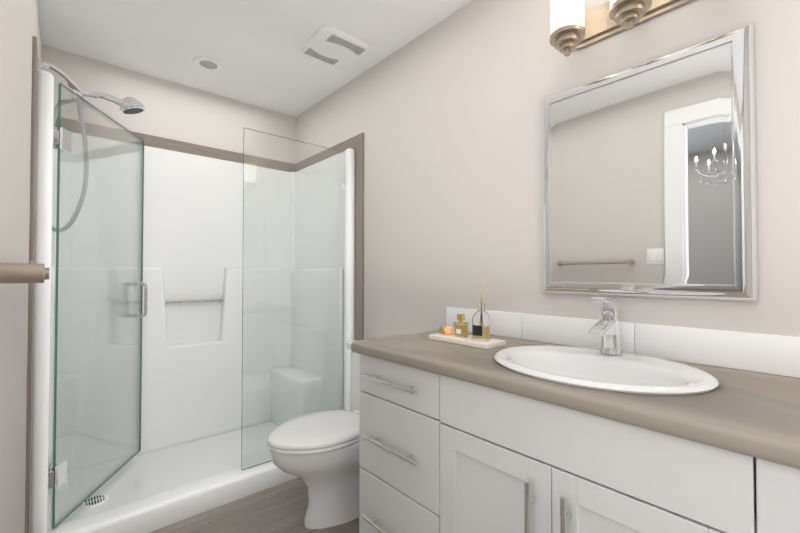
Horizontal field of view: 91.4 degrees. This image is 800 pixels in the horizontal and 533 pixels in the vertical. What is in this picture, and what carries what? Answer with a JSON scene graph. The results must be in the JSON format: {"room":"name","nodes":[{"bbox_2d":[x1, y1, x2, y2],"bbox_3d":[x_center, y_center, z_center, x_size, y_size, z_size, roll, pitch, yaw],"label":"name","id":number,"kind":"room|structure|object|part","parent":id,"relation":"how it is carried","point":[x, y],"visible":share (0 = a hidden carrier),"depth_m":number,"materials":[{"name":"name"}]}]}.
{"room":"bathroom","nodes":[
{"label":"bathroom","id":0,"kind":"room"},
{"bbox_2d":[0,0,41,532],"bbox_3d":[-0.852,-0.048,0.775,0.100,2.440,3.600,1,-1,-41],"label":"wall","id":1,"kind":"structure","parent":0,"point":[20,28],"depth_m":0.97,"materials":[{"name":"grey paint"}]},
{"bbox_2d":[0,261,49,283],"bbox_3d":[-0.860,0.014,0.906,0.062,0.048,0.658,1,-1,-41],"label":"towel bar","id":2,"kind":"object","parent":1,"relation":"attached to","point":[19,273],"visible":1,"depth_m":0.67,"materials":[{"name":"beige metal"}]},
{"bbox_2d":[41,45,295,163],"bbox_3d":[-1.497,-0.016,2.670,1.630,2.440,0.100,1,-1,-41],"label":"wall","id":3,"kind":"structure","parent":0,"point":[178,112],"depth_m":2.62,"materials":[{"name":"grey paint"}]},
{"bbox_2d":[149,477,358,532],"bbox_3d":[-1.017,1.220,0.609,3.800,0.100,3.800,1,-1,-41],"label":"floor","id":4,"kind":"structure","parent":0,"point":[280,508],"depth_m":1.86,"materials":[{"name":"beige wood"}]},
{"bbox_2d":[25,36,363,532],"bbox_3d":[-1.113,0.137,2.305,1.530,2.202,0.950,1,-1,-41],"label":"shower","id":5,"kind":"object","parent":4,"relation":"on","point":[195,319],"visible":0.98,"depth_m":2.35,"materials":[{"name":"white plastic"}]},
{"bbox_3d":[-1.469,0.156,1.956,0.385,1.828,0.608,1,-1,-41],"label":"glass door","id":6,"kind":"part","parent":5,"relation":"part of","materials":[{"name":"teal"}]},
{"bbox_2d":[267,338,377,528],"bbox_3d":[-0.283,0.802,1.926,0.747,0.778,0.450,1,-1,-41],"label":"toilet","id":7,"kind":"object","parent":4,"relation":"on","point":[317,453],"visible":0.58,"depth_m":1.78,"materials":[{"name":"white ceramic"}]},
{"bbox_3d":[-0.363,0.767,1.856,0.532,0.049,0.384,1,-1,-41],"label":"seat","id":8,"kind":"part","parent":7,"relation":"part of","materials":[{"name":"white plastic"}]},
{"bbox_3d":[-0.290,0.992,1.916,0.708,0.398,0.376,1,-1,-41],"label":"bowl","id":9,"kind":"part","parent":7,"relation":"part of","materials":[{"name":"white ceramic"}]},
{"bbox_3d":[-0.087,0.620,2.101,0.226,0.408,0.450,1,-1,-41],"label":"tank","id":10,"kind":"part","parent":7,"relation":"part of","materials":[{"name":"white ceramic"}]},
{"bbox_2d":[351,349,799,532],"bbox_3d":[0.567,0.751,1.089,0.593,0.852,1.619,1,-1,-41],"label":"bathroom vanity","id":11,"kind":"object","parent":4,"relation":"on","point":[608,422],"depth_m":0.97,"materials":[{"name":"white paint"}]},
{"bbox_2d":[351,329,799,460],"bbox_3d":[0.569,0.308,1.108,0.574,0.040,1.674,1,-1,-41],"label":"countertop","id":12,"kind":"structure","parent":11,"relation":"on","point":[754,410],"depth_m":0.85,"materials":[{"name":"beige laminate"}]},
{"bbox_2d":[429,327,505,348],"bbox_3d":[0.257,0.271,1.530,0.120,0.047,0.290,1,-1,-41],"label":"tray","id":13,"kind":"object","parent":12,"relation":"on","point":[471,342],"depth_m":1.48,"materials":[{"name":"white"}]},
{"bbox_3d":[0.174,0.262,1.624,0.024,0.026,0.024,1,-1,-41],"label":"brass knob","id":14,"kind":"part","parent":13,"relation":"part of","materials":[{"name":"orange"}]},
{"bbox_2d":[444,326,452,333],"bbox_3d":[0.198,0.257,1.600,0.037,0.032,0.046,1,-1,-41],"label":"chunk","id":15,"kind":"object","parent":13,"relation":"on","point":[448,330],"visible":1,"depth_m":1.58,"materials":[{"name":"orange"}]},
{"bbox_2d":[454,314,467,336],"bbox_3d":[0.242,0.230,1.551,0.029,0.088,0.056,1,-1,-41],"label":"perfume bottle","id":16,"kind":"object","parent":13,"relation":"on","point":[460,328],"visible":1,"depth_m":1.54,"materials":[{"name":"gold glass"}]},
{"bbox_2d":[472,279,490,340],"bbox_3d":[0.308,0.159,1.477,0.069,0.226,0.068,1,-1,-41],"label":"bottle","id":17,"kind":"object","parent":13,"relation":"on","point":[481,325],"visible":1,"depth_m":1.45,"materials":[{"name":"clear glass"}]},
{"bbox_2d":[459,337,738,412],"bbox_3d":[0.554,0.356,1.130,0.478,0.165,0.578,1,-1,-41],"label":"sink","id":18,"kind":"object","parent":12,"relation":"in","point":[675,384],"depth_m":1.14,"materials":[{"name":"white ceramic"}]},
{"bbox_2d":[587,297,626,352],"bbox_3d":[0.654,0.184,1.240,0.146,0.184,0.060,1,-1,-41],"label":"faucet","id":19,"kind":"object","parent":12,"relation":"on","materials":[{"name":"silver metal"}]},
{"bbox_2d":[39,0,472,116],"bbox_3d":[-1.017,-1.320,0.651,3.800,0.100,3.800,1,-1,-41],"label":"ceiling","id":20,"kind":"structure","parent":0,"point":[253,47],"depth_m":2.10,"materials":[{"name":"white paint"}]},
{"bbox_2d":[193,56,223,72],"bbox_3d":[-1.170,-1.237,2.387,0.174,0.008,0.174,1,-1,-41],"label":"recessed light","id":21,"kind":"object","parent":20,"relation":"in","point":[207,64],"visible":1,"depth_m":2.38,"materials":[{"name":"white plastic"}]},
{"bbox_2d":[301,26,368,68],"bbox_3d":[-0.366,-1.232,2.212,0.310,0.022,0.320,1,-1,-41],"label":"ceiling vent","id":22,"kind":"object","parent":20,"relation":"in","point":[334,47],"visible":1,"depth_m":2.18,"materials":[{"name":"white plastic"}]},
{"bbox_2d":[296,0,799,378],"bbox_3d":[0.373,-0.030,1.850,0.100,2.440,3.800,1,-1,-41],"label":"wall","id":23,"kind":"structure","parent":0,"point":[444,116],"depth_m":1.72,"materials":[{"name":"grey paint"}]},
{"bbox_2d":[550,0,695,56],"bbox_3d":[0.740,-0.872,1.241,0.170,0.247,0.516,1,-1,-41],"label":"vanity light","id":24,"kind":"object","parent":23,"relation":"attached to","point":[574,26],"visible":1,"depth_m":1.33,"materials":[{"name":"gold metal"}]},
{"bbox_2d":[446,307,799,377],"bbox_3d":[0.782,0.238,1.296,0.008,0.106,1.675,1,-1,-41],"label":"backsplash","id":25,"kind":"structure","parent":23,"relation":"attached to","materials":[{"name":"white tile"}]},
{"bbox_2d":[542,22,757,301],"bbox_3d":[0.765,-0.288,1.305,0.034,0.775,0.629,1,-1,-41],"label":"mirror","id":26,"kind":"object","parent":23,"relation":"attached to","point":[649,182],"visible":1,"depth_m":1.23,"materials":[{"name":"silver metal"}]}
]}

